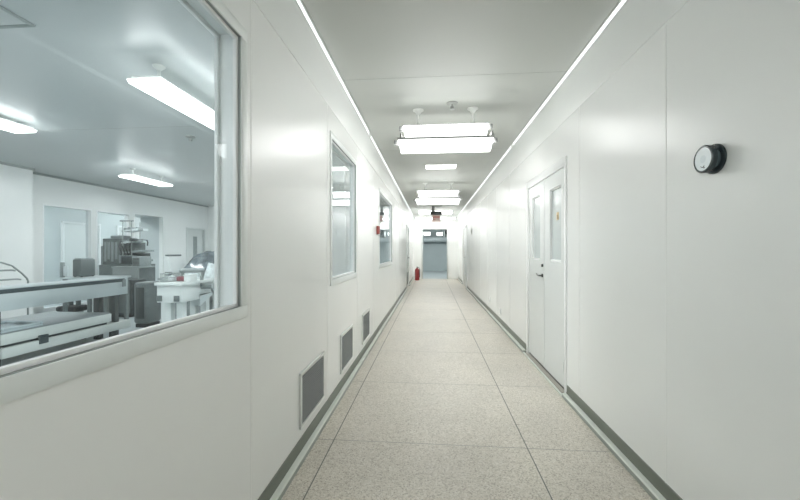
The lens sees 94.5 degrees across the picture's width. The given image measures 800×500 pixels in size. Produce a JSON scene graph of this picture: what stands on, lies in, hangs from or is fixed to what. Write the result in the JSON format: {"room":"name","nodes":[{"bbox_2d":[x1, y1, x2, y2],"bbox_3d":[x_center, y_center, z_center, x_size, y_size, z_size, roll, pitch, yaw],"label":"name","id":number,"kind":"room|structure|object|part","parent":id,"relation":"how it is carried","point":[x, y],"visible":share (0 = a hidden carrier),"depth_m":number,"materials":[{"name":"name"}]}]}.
{"room":"laboratory corridor","nodes":[
{"label":"laboratory corridor","id":0,"kind":"room"},
{"bbox_2d":[0,164,32,318],"bbox_3d":[-7.456,-0.133,2.306,0.350,2.805,9.330,0,0,5],"label":"wall","id":1,"kind":"structure","parent":0,"point":[16,184],"depth_m":6.67,"materials":[{"name":"paint"}]},
{"bbox_2d":[44,206,139,281],"bbox_3d":[-9.748,-0.133,9.285,1.000,2.805,7.850,0,0,5],"label":"wall","id":2,"kind":"structure","parent":0,"point":[53,216],"depth_m":9.93,"materials":[{"name":"paint"}]},
{"bbox_2d":[61,221,100,280],"bbox_3d":[-9.098,0.245,10.580,0.065,2.050,1.160,0,0,5],"label":"door","id":3,"kind":"structure","parent":2,"relation":"in","point":[73,234],"depth_m":10.33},
{"bbox_2d":[116,225,138,238],"bbox_3d":[-8.913,0.245,12.752,0.065,2.050,2.000,0,0,5],"label":"door","id":4,"kind":"structure","parent":2,"relation":"in","point":[118,228],"depth_m":11.88,"materials":[{"name":"white"}]},
{"bbox_3d":[-8.913,0.245,12.752,0.065,2.050,2.000,0,0,5],"label":"frame","id":5,"kind":"part","parent":4,"relation":"part of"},
{"bbox_2d":[33,174,207,313],"bbox_3d":[-7.431,-0.133,5.375,0.120,2.805,15.450,0,0,5],"label":"wall","id":6,"kind":"structure","parent":0,"point":[174,216],"depth_m":9.17,"materials":[{"name":"paint"}]},
{"bbox_2d":[42,203,91,312],"bbox_3d":[-7.208,0.165,7.990,0.131,2.210,1.100,0,0,5],"label":"window","id":7,"kind":"structure","parent":6,"relation":"in","point":[88,211],"depth_m":8.27,"materials":[{"name":"white metal"}]},
{"bbox_2d":[0,161,208,206],"bbox_3d":[-7.191,-1.512,5.304,0.370,0.045,15.350,0,0,5],"label":"trim","id":8,"kind":"structure","parent":6,"relation":"attached to","point":[1,162],"depth_m":8.36,"materials":[{"name":"silver metal"}]},
{"bbox_2d":[96,210,129,274],"bbox_3d":[-7.111,0.165,9.121,0.131,2.210,0.970,0,0,5],"label":"window","id":9,"kind":"structure","parent":6,"relation":"in","point":[126,215],"depth_m":8.89,"materials":[{"name":"white metal"}]},
{"bbox_2d":[107,213,158,280],"bbox_3d":[-7.362,0.070,10.307,0.580,2.400,1.190,0,0,5],"label":"trim","id":10,"kind":"structure","parent":6,"relation":"attached to","point":[150,223],"depth_m":10.81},
{"bbox_2d":[186,227,204,264],"bbox_3d":[-6.842,0.270,12.300,0.138,2.000,0.990,0,0,5],"label":"door","id":11,"kind":"structure","parent":6,"relation":"in","point":[195,237],"depth_m":12.32,"materials":[{"name":"metal"}]},
{"bbox_2d":[0,0,412,499],"bbox_3d":[-0.383,0.065,5.753,0.121,2.410,21.400,0,0,5],"label":"wall","id":12,"kind":"structure","parent":0,"point":[213,414],"depth_m":1.71,"materials":[{"name":"white plastic"}]},
{"bbox_2d":[0,0,247,404],"bbox_3d":[-0.800,-0.334,0.874,0.134,1.249,1.518,0,0,5],"label":"window","id":13,"kind":"structure","parent":12,"relation":"in","point":[23,378],"depth_m":1.56,"materials":[{"name":"white"}]},
{"bbox_3d":[-0.859,-0.334,0.879,0.016,1.249,1.518,0,0,5],"label":"frame","id":14,"kind":"part","parent":13,"relation":"part of","materials":[{"name":"metal"}]},
{"bbox_2d":[299,351,324,429],"bbox_3d":[-0.591,0.931,2.519,0.014,0.347,0.500,0,0,5],"label":"air vent","id":15,"kind":"object","parent":12,"relation":"in","point":[312,378],"visible":1,"depth_m":2.48,"materials":[{"name":"white"}]},
{"bbox_2d":[295,0,369,134],"bbox_3d":[-0.805,-1.508,-0.022,0.012,0.055,9.620,0,0,5],"label":"strip light","id":16,"kind":"object","parent":12,"relation":"attached to","point":[300,4],"visible":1,"depth_m":2.85,"materials":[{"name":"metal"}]},
{"bbox_2d":[254,0,412,222],"bbox_3d":[-0.386,-1.337,5.703,0.124,0.395,21.300,0,0,5],"label":"trim","id":17,"kind":"structure","parent":12,"relation":"attached to","point":[286,18],"depth_m":2.70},
{"bbox_2d":[258,277,413,499],"bbox_3d":[-0.304,1.218,5.696,0.047,0.104,21.300,0,0,5],"label":"baseboard","id":18,"kind":"structure","parent":12,"relation":"attached to","point":[278,485],"depth_m":2.53,"materials":[{"name":"plastic"}]},
{"bbox_2d":[330,130,356,285],"bbox_3d":[-0.577,-0.334,3.491,0.134,1.249,1.052,0,0,5],"label":"window","id":19,"kind":"structure","parent":12,"relation":"in","point":[337,148],"depth_m":3.96,"materials":[{"name":"white"}]},
{"bbox_3d":[-0.636,-0.334,3.497,0.016,1.249,1.052,0,0,5],"label":"frame","id":20,"kind":"part","parent":19,"relation":"part of","materials":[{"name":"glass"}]},
{"bbox_2d":[340,324,352,373],"bbox_3d":[-0.505,0.931,3.536,0.014,0.347,0.500,0,0,5],"label":"air vent","id":21,"kind":"object","parent":12,"relation":"in","point":[346,338],"visible":1,"depth_m":3.49,"materials":[{"name":"grey"}]},
{"bbox_2d":[362,308,369,344],"bbox_3d":[-0.417,0.931,4.562,0.014,0.347,0.500,0,0,5],"label":"air vent","id":22,"kind":"object","parent":12,"relation":"in","point":[366,316],"visible":1,"depth_m":4.52,"materials":[{"name":"grey"}]},
{"bbox_2d":[376,226,379,234],"bbox_3d":[-0.322,-0.287,5.507,0.045,0.135,0.100,0,0,5],"label":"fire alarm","id":23,"kind":"object","parent":12,"relation":"attached to","point":[377,227],"visible":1,"depth_m":5.46,"materials":[{"name":"red plastic"}]},
{"bbox_2d":[379,188,391,268],"bbox_3d":[-0.305,-0.334,6.690,0.134,1.249,1.932,0,0,5],"label":"window","id":24,"kind":"structure","parent":12,"relation":"in","point":[387,205],"depth_m":6.92,"materials":[{"name":"white"}]},
{"bbox_3d":[-0.275,-0.334,6.687,0.005,1.147,1.830,0,0,5],"label":"pane","id":25,"kind":"part","parent":24,"relation":"part of","materials":[{"name":"clear glass"}]},
{"bbox_2d":[370,133,412,214],"bbox_3d":[0.081,-1.508,10.381,0.012,0.055,11.100,0,0,5],"label":"strip light","id":26,"kind":"object","parent":12,"relation":"attached to","point":[371,136],"visible":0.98,"depth_m":6.52,"materials":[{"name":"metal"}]},
{"bbox_2d":[406,225,408,287],"bbox_3d":[0.238,0.230,12.525,0.110,2.080,1.200,0,0,5],"label":"door","id":27,"kind":"structure","parent":12,"relation":"in","point":[407,227],"depth_m":12.63,"materials":[{"name":"metal"}]},
{"bbox_2d":[208,204,383,276],"bbox_3d":[-3.297,-0.133,12.726,6.870,2.805,0.100,0,0,5],"label":"wall","id":28,"kind":"structure","parent":0,"point":[337,210],"depth_m":12.57,"materials":[{"name":"paint"}]},
{"bbox_2d":[0,0,619,214],"bbox_3d":[-4.358,-1.585,6.042,12.290,0.101,21.500,0,0,5],"label":"ceiling","id":29,"kind":"structure","parent":0,"point":[64,77],"depth_m":3.27,"materials":[{"name":"grey"}]},
{"bbox_2d":[0,5,35,28],"bbox_3d":[-3.057,-1.529,2.047,1.060,0.012,1.060,0,0,5],"label":"ceiling hatch","id":30,"kind":"object","parent":29,"relation":"attached to","point":[8,19],"visible":1,"depth_m":2.47,"materials":[{"name":"silver metal"}]},
{"bbox_3d":[-3.057,-1.532,2.047,1.000,0.006,1.000,0,0,5],"label":"panel","id":31,"kind":"part","parent":30,"relation":"part of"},
{"bbox_2d":[0,118,36,132],"bbox_3d":[-4.635,-1.482,3.907,0.290,0.105,1.270,0,0,5],"label":"ceiling lamp","id":32,"kind":"object","parent":29,"relation":"hanging from","point":[10,125],"visible":1,"depth_m":4.35,"materials":[{"name":"white"}]},
{"bbox_2d":[118,168,172,186],"bbox_3d":[-5.014,-1.442,7.352,0.290,0.185,1.070,0,0,5],"label":"ceiling lamp","id":33,"kind":"object","parent":29,"relation":"hanging from","point":[132,176],"visible":1,"depth_m":7.19,"materials":[{"name":"white"}]},
{"bbox_2d":[118,175,172,186],"bbox_3d":[-5.014,-1.365,7.352,0.290,0.030,1.070,0,0,5],"label":"diffuser","id":34,"kind":"object","parent":33,"relation":"attached to","point":[138,178],"depth_m":7.24,"materials":[{"name":"plastic"}]},
{"bbox_2d":[127,63,213,129],"bbox_3d":[-1.975,-1.433,3.560,0.290,0.205,1.270,0,0,5],"label":"ceiling lamp","id":35,"kind":"object","parent":29,"relation":"hanging from","point":[156,86],"visible":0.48,"depth_m":3.21,"materials":[{"name":"white"}]},
{"bbox_3d":[-2.015,-1.462,3.092,0.100,0.145,0.100,0,0,5],"label":"hanging stem","id":36,"kind":"part","parent":35,"relation":"part of","materials":[{"name":"white"}]},
{"bbox_2d":[186,135,194,141],"bbox_3d":[-2.835,-1.501,5.009,0.119,0.068,0.119,0,0,5],"label":"sprinkler","id":37,"kind":"object","parent":29,"relation":"attached to","point":[190,137],"visible":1,"depth_m":5.00,"materials":[{"name":"grey"}]},
{"bbox_2d":[417,210,453,213],"bbox_3d":[1.354,-1.452,14.136,1.388,0.165,0.150,0,0,5],"label":"light","id":38,"kind":"object","parent":29,"relation":"hanging from","point":[420,211],"visible":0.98,"depth_m":14.07,"materials":[{"name":"grey"}]},
{"bbox_2d":[419,211,451,213],"bbox_3d":[1.354,-1.433,14.136,1.290,0.125,0.150,0,0,5],"label":"diffuser","id":39,"kind":"object","parent":38,"relation":"attached to","point":[420,212],"depth_m":14.09,"materials":[{"name":"plastic"}]},
{"bbox_2d":[430,206,441,221],"bbox_3d":[1.259,-1.255,12.839,0.410,0.560,0.140,0,0,5],"label":"exit sign","id":40,"kind":"object","parent":29,"relation":"hanging from","point":[435,214],"visible":1,"depth_m":12.80,"materials":[{"name":"grey"}]},
{"bbox_3d":[1.259,-1.097,12.839,0.280,0.245,0.028,0,0,5],"label":"sign panel","id":41,"kind":"part","parent":40,"relation":"part of","materials":[{"name":"pink"}]},
{"bbox_2d":[414,182,461,204],"bbox_3d":[0.850,-1.275,8.331,1.053,0.520,0.364,0,0,5],"label":"pendant light","id":42,"kind":"object","parent":29,"relation":"hanging from","point":[422,193],"visible":1,"depth_m":8.34,"materials":[{"name":"grey"}]},
{"bbox_2d":[416,198,459,204],"bbox_3d":[0.841,-1.073,8.228,0.955,0.115,0.150,0,0,5],"label":"diffuser","id":43,"kind":"object","parent":42,"relation":"attached to","point":[420,201],"depth_m":8.17,"materials":[{"name":"plastic"}]},
{"bbox_2d":[418,190,457,196],"bbox_3d":[0.869,-1.278,8.437,0.910,0.127,0.150,0,0,5],"label":"diffuser","id":44,"kind":"object","parent":42,"relation":"attached to","point":[422,193],"depth_m":8.38,"materials":[{"name":"plastic"}]},
{"bbox_2d":[425,164,456,168],"bbox_3d":[0.751,-1.528,6.791,0.580,0.014,0.340,0,0,5],"label":"recessed light","id":45,"kind":"object","parent":29,"relation":"in","point":[429,166],"visible":1,"depth_m":6.74,"materials":[{"name":"white"}]},
{"bbox_2d":[394,106,496,153],"bbox_3d":[0.475,-1.275,3.927,1.053,0.520,0.364,0,0,5],"label":"pendant light","id":46,"kind":"object","parent":29,"relation":"hanging from","point":[453,137],"visible":1,"depth_m":3.81,"materials":[{"name":"grey"}]},
{"bbox_3d":[0.200,-1.446,4.058,0.118,0.179,0.118,0,0,5],"label":"hanging stem","id":47,"kind":"part","parent":46,"relation":"part of","materials":[{"name":"white"}]},
{"bbox_2d":[399,137,492,153],"bbox_3d":[0.466,-1.073,3.824,0.955,0.115,0.150,0,0,5],"label":"diffuser","id":48,"kind":"object","parent":46,"relation":"attached to","point":[408,145],"depth_m":3.77,"materials":[{"name":"plastic"}]},
{"bbox_2d":[403,123,488,136],"bbox_3d":[0.494,-1.278,4.033,0.910,0.127,0.150,0,0,5],"label":"diffuser","id":49,"kind":"object","parent":46,"relation":"attached to","point":[453,129],"depth_m":3.97,"materials":[{"name":"plastic"}]},
{"bbox_3d":[0.788,-1.446,4.008,0.118,0.179,0.118,0,0,5],"label":"hanging stem","id":50,"kind":"part","parent":46,"relation":"part of","materials":[{"name":"white"}]},
{"bbox_2d":[446,101,457,110],"bbox_3d":[0.545,-1.501,3.868,0.119,0.068,0.119,0,0,5],"label":"sprinkler","id":51,"kind":"object","parent":29,"relation":"attached to","point":[451,104],"visible":1,"depth_m":3.85,"materials":[{"name":"grey"}]},
{"bbox_3d":[0.545,-1.527,3.868,0.119,0.016,0.119,0,0,5],"label":"ceiling plate","id":52,"kind":"part","parent":51,"relation":"part of","materials":[{"name":"grey"}]},
{"bbox_2d":[1,271,652,499],"bbox_3d":[-2.749,1.320,8.966,15.000,0.101,27.600,0,0,5],"label":"floor","id":53,"kind":"structure","parent":0,"point":[444,404],"depth_m":2.66,"materials":[{"name":"tile"}]},
{"bbox_2d":[0,262,28,314],"bbox_3d":[-5.685,0.690,4.958,0.530,1.160,0.917,0,0,5],"label":"chair","id":54,"kind":"object","parent":53,"relation":"on","point":[14,267],"visible":0.34,"depth_m":5.19,"materials":[{"name":"silver metal"}]},
{"bbox_3d":[-5.455,0.415,4.886,0.024,0.034,0.812,0,0,5],"label":"rail","id":55,"kind":"part","parent":54,"relation":"part of","materials":[{"name":"silver metal"}]},
{"bbox_2d":[0,277,129,366],"bbox_3d":[-4.531,0.834,4.664,0.980,0.872,1.695,0,0,5],"label":"bench","id":56,"kind":"object","parent":53,"relation":"on","point":[58,328],"visible":0.93,"depth_m":4.53,"materials":[{"name":"silver metal"}]},
{"bbox_3d":[-4.201,0.945,3.820,0.090,0.650,0.070,0,0,5],"label":"leg","id":57,"kind":"part","parent":56,"relation":"part of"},
{"bbox_2d":[0,321,42,332],"bbox_3d":[-4.363,0.845,4.075,0.475,0.050,0.420,0,0,5],"label":"plastic tray","id":58,"kind":"object","parent":56,"relation":"on","point":[6,326],"visible":1,"depth_m":4.14,"materials":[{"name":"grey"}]},
{"bbox_2d":[0,312,109,344],"bbox_3d":[-4.561,0.935,4.538,0.940,0.130,1.330,0,0,5],"label":"shelf","id":59,"kind":"object","parent":56,"relation":"attached to","point":[55,324],"depth_m":4.59,"materials":[{"name":"metal"}]},
{"bbox_3d":[-4.533,1.080,4.691,0.970,0.110,1.640,0,0,5],"label":"rail","id":60,"kind":"part","parent":56,"relation":"part of","materials":[{"name":"metal"}]},
{"bbox_3d":[-4.316,0.841,5.295,0.090,0.858,0.070,0,0,5],"label":"leg","id":61,"kind":"part","parent":56,"relation":"part of","materials":[{"name":"metal"}]},
{"bbox_3d":[-4.077,0.945,5.275,0.090,0.650,0.070,0,0,5],"label":"leg","id":62,"kind":"part","parent":56,"relation":"part of","materials":[{"name":"metal"}]},
{"bbox_2d":[56,300,86,311],"bbox_3d":[-6.539,0.940,7.366,0.440,0.660,0.330,0,0,5],"label":"stand","id":63,"kind":"object","parent":53,"relation":"on","point":[78,307],"visible":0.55,"depth_m":7.30,"materials":[{"name":"black metal"}]},
{"bbox_2d":[60,275,130,318],"bbox_3d":[-5.328,0.868,6.500,0.820,0.805,0.550,0,0,5],"label":"side table","id":64,"kind":"object","parent":53,"relation":"on","point":[126,296],"visible":0.34,"depth_m":6.67,"materials":[{"name":"silver metal"}]},
{"bbox_2d":[60,262,67,276],"bbox_3d":[-5.693,0.338,6.280,0.130,0.255,0.050,0,0,5],"label":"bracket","id":65,"kind":"object","parent":64,"relation":"on","point":[63,269],"visible":1,"depth_m":6.27,"materials":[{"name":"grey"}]},
{"bbox_3d":[-5.733,0.338,6.284,0.050,0.255,0.050,0,0,5],"label":"post","id":66,"kind":"part","parent":65,"relation":"part of","materials":[{"name":"metal"}]},
{"bbox_3d":[-5.668,0.360,6.276,0.080,0.160,0.015,0,0,5],"label":"panel","id":67,"kind":"part","parent":65,"relation":"part of","materials":[{"name":"grey"}]},
{"bbox_3d":[-5.706,0.882,6.307,0.050,0.775,0.050,0,0,5],"label":"leg","id":68,"kind":"part","parent":64,"relation":"part of","materials":[{"name":"metal"}]},
{"bbox_2d":[73,258,94,276],"bbox_3d":[-5.530,0.303,6.478,0.160,0.323,0.270,0,0,5],"label":"equipment box","id":69,"kind":"object","parent":64,"relation":"on","point":[82,267],"visible":0.88,"depth_m":6.38,"materials":[{"name":"grey metal"}]},
{"bbox_3d":[-5.667,0.882,6.755,0.050,0.775,0.050,0,0,5],"label":"leg","id":70,"kind":"part","parent":64,"relation":"part of","materials":[{"name":"metal"}]},
{"bbox_3d":[-4.988,0.882,6.246,0.050,0.775,0.050,0,0,5],"label":"leg","id":71,"kind":"part","parent":64,"relation":"part of","materials":[{"name":"metal"}]},
{"bbox_3d":[-4.950,0.882,6.694,0.050,0.775,0.050,0,0,5],"label":"leg","id":72,"kind":"part","parent":64,"relation":"part of","materials":[{"name":"metal"}]},
{"bbox_2d":[107,279,145,316],"bbox_3d":[-5.402,0.920,7.157,0.740,0.700,0.375,0,0,5],"label":"table","id":73,"kind":"object","parent":53,"relation":"on","point":[132,282],"visible":0.23,"depth_m":6.96,"materials":[{"name":"grey metal"}]},
{"bbox_3d":[-5.597,0.890,6.992,0.340,0.600,0.014,0,0,5],"label":"door panel","id":74,"kind":"part","parent":73,"relation":"part of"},
{"bbox_3d":[-5.238,0.890,6.962,0.340,0.600,0.014,0,0,5],"label":"door panel","id":75,"kind":"part","parent":73,"relation":"part of","materials":[{"name":"metal"}]},
{"bbox_2d":[99,220,154,280],"bbox_3d":[-5.913,0.318,8.259,1.215,1.905,0.745,0,0,5],"label":"machine","id":76,"kind":"object","parent":53,"relation":"on","point":[112,249],"visible":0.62,"depth_m":8.01,"materials":[{"name":"grey metal"}]},
{"bbox_3d":[-6.479,0.140,8.305,0.080,0.460,0.450,0,0,5],"label":"panel","id":77,"kind":"part","parent":76,"relation":"part of","materials":[{"name":"metal"}]},
{"bbox_3d":[-5.966,-0.155,7.965,0.020,0.950,0.020,0,0,5],"label":"rack post","id":78,"kind":"part","parent":76,"relation":"part of","materials":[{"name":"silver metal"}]},
{"bbox_3d":[-5.767,-0.155,7.948,0.020,0.950,0.020,0,0,5],"label":"rack post","id":79,"kind":"part","parent":76,"relation":"part of","materials":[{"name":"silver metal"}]},
{"bbox_2d":[121,239,146,243],"bbox_3d":[-5.808,-0.193,8.112,0.370,0.105,0.320,0,0,5],"label":"tray","id":80,"kind":"object","parent":76,"relation":"on","point":[123,241],"depth_m":7.99,"materials":[{"name":"grey"}]},
{"bbox_2d":[121,227,147,232],"bbox_3d":[-5.808,-0.443,8.112,0.370,0.105,0.320,0,0,5],"label":"tray","id":81,"kind":"object","parent":76,"relation":"on","point":[130,229],"depth_m":7.98,"materials":[{"name":"grey"}]},
{"bbox_2d":[123,248,153,252],"bbox_3d":[-5.743,0.018,8.106,0.500,0.105,0.320,0,0,5],"label":"tray","id":82,"kind":"object","parent":76,"relation":"on","point":[125,250],"depth_m":7.97,"materials":[{"name":"metal"}]},
{"bbox_3d":[-5.569,-0.169,7.898,0.467,0.162,0.085,0,0,5],"label":"swing arm","id":83,"kind":"part","parent":76,"relation":"part of"},
{"bbox_2d":[111,266,154,280],"bbox_3d":[-5.492,0.802,7.633,0.600,0.935,0.440,0,0,5],"label":"cabinet","id":84,"kind":"object","parent":53,"relation":"on","point":[143,272],"depth_m":7.44,"materials":[{"name":"metal"}]},
{"bbox_3d":[-5.509,0.527,7.434,0.560,0.325,0.020,0,0,5],"label":"panel","id":85,"kind":"part","parent":84,"relation":"part of","materials":[{"name":"metal"}]},
{"bbox_2d":[121,255,135,265],"bbox_3d":[-5.602,0.223,7.643,0.300,0.225,0.160,0,0,5],"label":"monitor","id":86,"kind":"object","parent":84,"relation":"on","point":[125,259],"visible":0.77,"depth_m":7.60,"materials":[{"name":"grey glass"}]},
{"bbox_2d":[111,266,154,267],"bbox_3d":[-5.492,0.350,7.633,0.600,0.030,0.440,0,0,5],"label":"countertop","id":87,"kind":"structure","parent":84,"relation":"on","point":[114,266],"depth_m":7.51,"materials":[{"name":"grey"}]},
{"bbox_2d":[132,256,150,266],"bbox_3d":[-5.322,0.233,7.625,0.180,0.205,0.308,0,0,5],"label":"case","id":88,"kind":"object","parent":84,"relation":"on","point":[137,261],"visible":1,"depth_m":7.50,"materials":[{"name":"metal"}]},
{"bbox_3d":[-5.243,0.818,7.617,0.060,0.905,0.390,0,0,5],"label":"leg panel","id":89,"kind":"part","parent":84,"relation":"part of","materials":[{"name":"metal"}]},
{"bbox_2d":[134,281,160,327],"bbox_3d":[-4.220,0.900,6.190,0.260,0.740,0.340,0,0,5],"label":"base cabinet","id":90,"kind":"object","parent":53,"relation":"on","point":[147,312],"visible":0.91,"depth_m":6.04,"materials":[{"name":"grey metal"}]},
{"bbox_3d":[-4.234,0.865,6.027,0.140,0.510,0.012,0,0,5],"label":"door panel","id":91,"kind":"part","parent":90,"relation":"part of","materials":[{"name":"metal"}]},
{"bbox_2d":[154,278,213,321],"bbox_3d":[-2.733,0.830,4.734,0.350,0.880,0.670,0,0,5],"label":"workbench","id":92,"kind":"object","parent":53,"relation":"on","point":[180,293],"visible":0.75,"depth_m":4.51,"materials":[{"name":"silver metal"}]},
{"bbox_2d":[160,272,179,281],"bbox_3d":[-2.860,0.338,4.603,0.109,0.105,0.218,0,0,5],"label":"wire basket","id":93,"kind":"object","parent":92,"relation":"on","point":[170,278],"visible":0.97,"depth_m":4.53,"materials":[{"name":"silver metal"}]},
{"bbox_3d":[-2.825,0.950,4.546,0.080,0.640,0.080,0,0,5],"label":"leg","id":94,"kind":"part","parent":92,"relation":"part of","materials":[{"name":"metal"}]},
{"bbox_2d":[177,276,183,280],"bbox_3d":[-2.728,0.361,4.648,0.115,0.058,0.080,0,0,5],"label":"case","id":95,"kind":"object","parent":92,"relation":"on","point":[179,278],"visible":0.55,"depth_m":4.61,"materials":[{"name":"red plastic"}]},
{"bbox_3d":[-2.675,0.950,4.533,0.080,0.640,0.080,0,0,5],"label":"leg","id":96,"kind":"part","parent":92,"relation":"part of","materials":[{"name":"metal"}]},
{"bbox_2d":[154,278,213,285],"bbox_3d":[-2.733,0.407,4.734,0.350,0.035,0.670,0,0,5],"label":"countertop","id":97,"kind":"structure","parent":92,"relation":"on","point":[174,283],"depth_m":4.44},
{"bbox_2d":[183,274,197,281],"bbox_3d":[-2.619,0.349,4.629,0.091,0.082,0.150,0,0,5],"label":"box","id":98,"kind":"object","parent":92,"relation":"on","point":[190,277],"visible":1,"depth_m":4.56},
{"bbox_2d":[179,268,204,279],"bbox_3d":[-2.683,0.313,4.784,0.291,0.155,0.062,0,0,-11],"label":"stand","id":99,"kind":"object","parent":92,"relation":"on","point":[182,271],"visible":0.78,"depth_m":4.77,"materials":[{"name":"silver metal"}]},
{"bbox_3d":[-2.785,0.848,5.014,0.080,0.845,0.080,0,0,5],"label":"leg","id":100,"kind":"part","parent":92,"relation":"part of","materials":[{"name":"metal"}]},
{"bbox_3d":[-2.623,0.645,4.905,0.120,0.150,0.270,0,0,5],"label":"slanted panel","id":101,"kind":"part","parent":92,"relation":"part of","materials":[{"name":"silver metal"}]},
{"bbox_3d":[-2.605,0.497,4.884,0.080,0.145,0.250,0,0,5],"label":"rail","id":102,"kind":"part","parent":92,"relation":"part of","materials":[{"name":"metal"}]},
{"bbox_3d":[-2.635,0.848,5.002,0.080,0.845,0.080,0,0,5],"label":"leg","id":103,"kind":"part","parent":92,"relation":"part of","materials":[{"name":"metal"}]},
{"bbox_2d":[200,281,213,288],"bbox_3d":[-2.475,0.463,4.878,0.180,0.075,0.300,0,0,5],"label":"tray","id":104,"kind":"object","parent":92,"relation":"on","point":[207,285],"visible":0.73,"depth_m":4.73,"materials":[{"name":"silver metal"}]},
{"bbox_2d":[201,283,210,288],"bbox_3d":[-2.468,0.470,4.877,0.145,0.050,0.300,0,0,5],"label":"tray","id":105,"kind":"object","parent":104,"relation":"on","point":[203,285],"depth_m":4.73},
{"bbox_2d":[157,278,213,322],"bbox_3d":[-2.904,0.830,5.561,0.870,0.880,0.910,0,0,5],"label":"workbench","id":106,"kind":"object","parent":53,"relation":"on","point":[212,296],"visible":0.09,"depth_m":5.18,"materials":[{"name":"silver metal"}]},
{"bbox_3d":[-3.310,0.920,5.210,0.060,0.700,0.060,0,0,5],"label":"leg","id":107,"kind":"part","parent":106,"relation":"part of","materials":[{"name":"metal"}]},
{"bbox_2d":[164,254,185,276],"bbox_3d":[-3.238,0.228,5.375,0.165,0.325,0.338,0,0,5],"label":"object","id":108,"kind":"object","parent":106,"relation":"on","point":[172,262],"visible":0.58,"depth_m":5.29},
{"bbox_2d":[180,251,213,277],"bbox_3d":[-2.804,0.180,5.553,0.630,0.419,0.810,0,0,5],"label":"wrapped parts","id":109,"kind":"object","parent":106,"relation":"on","point":[205,260],"visible":0.43,"depth_m":5.33,"materials":[{"name":"plastic"}]},
{"bbox_2d":[415,267,419,279],"bbox_3d":[0.724,0.971,15.545,0.195,0.598,0.192,0,0,-16],"label":"fire extinguisher","id":110,"kind":"object","parent":53,"relation":"on","point":[417,271],"visible":0.98,"depth_m":15.47,"materials":[{"name":"red metal"}]},
{"bbox_2d":[423,230,446,270],"bbox_3d":[2.403,-0.230,22.327,7.000,3.000,0.100,0,0,5],"label":"wall","id":111,"kind":"structure","parent":0,"point":[434,253],"depth_m":22.30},
{"bbox_2d":[413,215,457,278],"bbox_3d":[1.567,-0.133,16.286,1.980,2.805,0.120,0,0,5],"label":"wall","id":112,"kind":"structure","parent":0,"point":[451,224],"depth_m":16.20,"materials":[{"name":"paint"}]},
{"bbox_2d":[415,214,431,219],"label":"light","id":113,"kind":"object","parent":112,"relation":"hanging from","point":[430,218],"depth_m":15.53,"materials":[{"name":"grey"}]},
{"bbox_2d":[416,217,455,219],"bbox_3d":[1.493,-1.320,15.529,1.660,0.080,0.150,0,0,5],"label":"diffuser","id":114,"kind":"object","parent":113,"relation":"attached to","point":[417,218],"depth_m":15.51,"materials":[{"name":"plastic"}]},
{"bbox_2d":[422,228,447,278],"bbox_3d":[1.537,0.150,16.288,1.170,2.240,0.160,0,0,5],"label":"door frame","id":115,"kind":"structure","parent":112,"relation":"in","point":[422,228],"depth_m":16.25,"materials":[{"name":"metal"}]},
{"bbox_2d":[440,214,456,219],"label":"light","id":116,"kind":"object","parent":112,"relation":"hanging from","point":[441,218],"depth_m":15.43,"materials":[{"name":"white"}]},
{"bbox_2d":[458,0,799,499],"bbox_3d":[1.708,0.065,5.575,0.121,2.410,21.400,0,0,5],"label":"wall","id":117,"kind":"structure","parent":0,"point":[683,283],"depth_m":1.70,"materials":[{"name":"white plastic"}]},
{"bbox_2d":[463,225,466,286],"bbox_3d":[2.299,0.220,13.002,0.105,2.100,1.500,0,0,5],"label":"door","id":118,"kind":"structure","parent":117,"relation":"in","point":[464,227],"depth_m":12.85,"materials":[{"name":"metal"}]},
{"bbox_2d":[459,144,511,213],"bbox_3d":[2.064,-1.512,10.563,0.012,0.047,10.400,0,0,5],"label":"strip light","id":119,"kind":"object","parent":117,"relation":"attached to","point":[510,147],"visible":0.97,"depth_m":7.16,"materials":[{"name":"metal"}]},
{"bbox_2d":[523,156,566,395],"bbox_3d":[1.540,0.225,3.878,0.170,2.090,1.370,0,0,5],"label":"door","id":120,"kind":"structure","parent":117,"relation":"in","point":[546,193],"depth_m":3.76,"materials":[{"name":"grey plastic"}]},
{"bbox_3d":[1.548,-0.248,4.176,0.024,0.716,0.325,0,0,5],"label":"lite frame","id":121,"kind":"part","parent":120,"relation":"part of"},
{"bbox_3d":[1.492,-0.241,3.524,0.024,0.713,0.325,0,0,5],"label":"lite frame","id":122,"kind":"part","parent":120,"relation":"part of","materials":[{"name":"metal"}]},
{"bbox_2d":[457,277,682,499],"bbox_3d":[1.622,1.218,5.532,0.047,0.104,21.300,0,0,5],"label":"baseboard","id":123,"kind":"structure","parent":117,"relation":"attached to","point":[648,479],"depth_m":2.35,"materials":[{"name":"plastic"}]},
{"bbox_2d":[512,0,627,145],"bbox_3d":[1.178,-1.512,0.161,0.012,0.047,10.320,0,0,5],"label":"strip light","id":124,"kind":"object","parent":117,"relation":"attached to","point":[621,3],"visible":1,"depth_m":2.91,"materials":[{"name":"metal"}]},
{"bbox_2d":[458,0,687,223],"bbox_3d":[1.703,-1.337,5.526,0.124,0.395,21.300,0,0,5],"label":"trim","id":125,"kind":"structure","parent":117,"relation":"attached to","point":[636,21],"depth_m":2.69,"materials":[{"name":"metal"}]},
{"bbox_2d":[694,144,726,173],"bbox_3d":[1.279,-0.376,1.531,0.051,0.122,0.122,0,0,5],"label":"pressure gauge","id":126,"kind":"object","parent":117,"relation":"attached to","point":[710,159],"visible":1,"depth_m":1.50,"materials":[{"name":"grey"}]},
{"bbox_3d":[2.149,-1.780,19.347,7.000,0.100,6.080,0,0,5],"label":"ceiling","id":127,"kind":"structure","parent":0,"visible":0},
{"bbox_2d":[423,236,446,241],"bbox_3d":[2.359,-1.090,21.814,7.000,1.280,0.910,0,0,5],"label":"air duct","id":128,"kind":"object","parent":127,"relation":"hanging from","point":[425,239],"visible":0.14,"depth_m":21.40,"materials":[{"name":"metal"}]}
]}

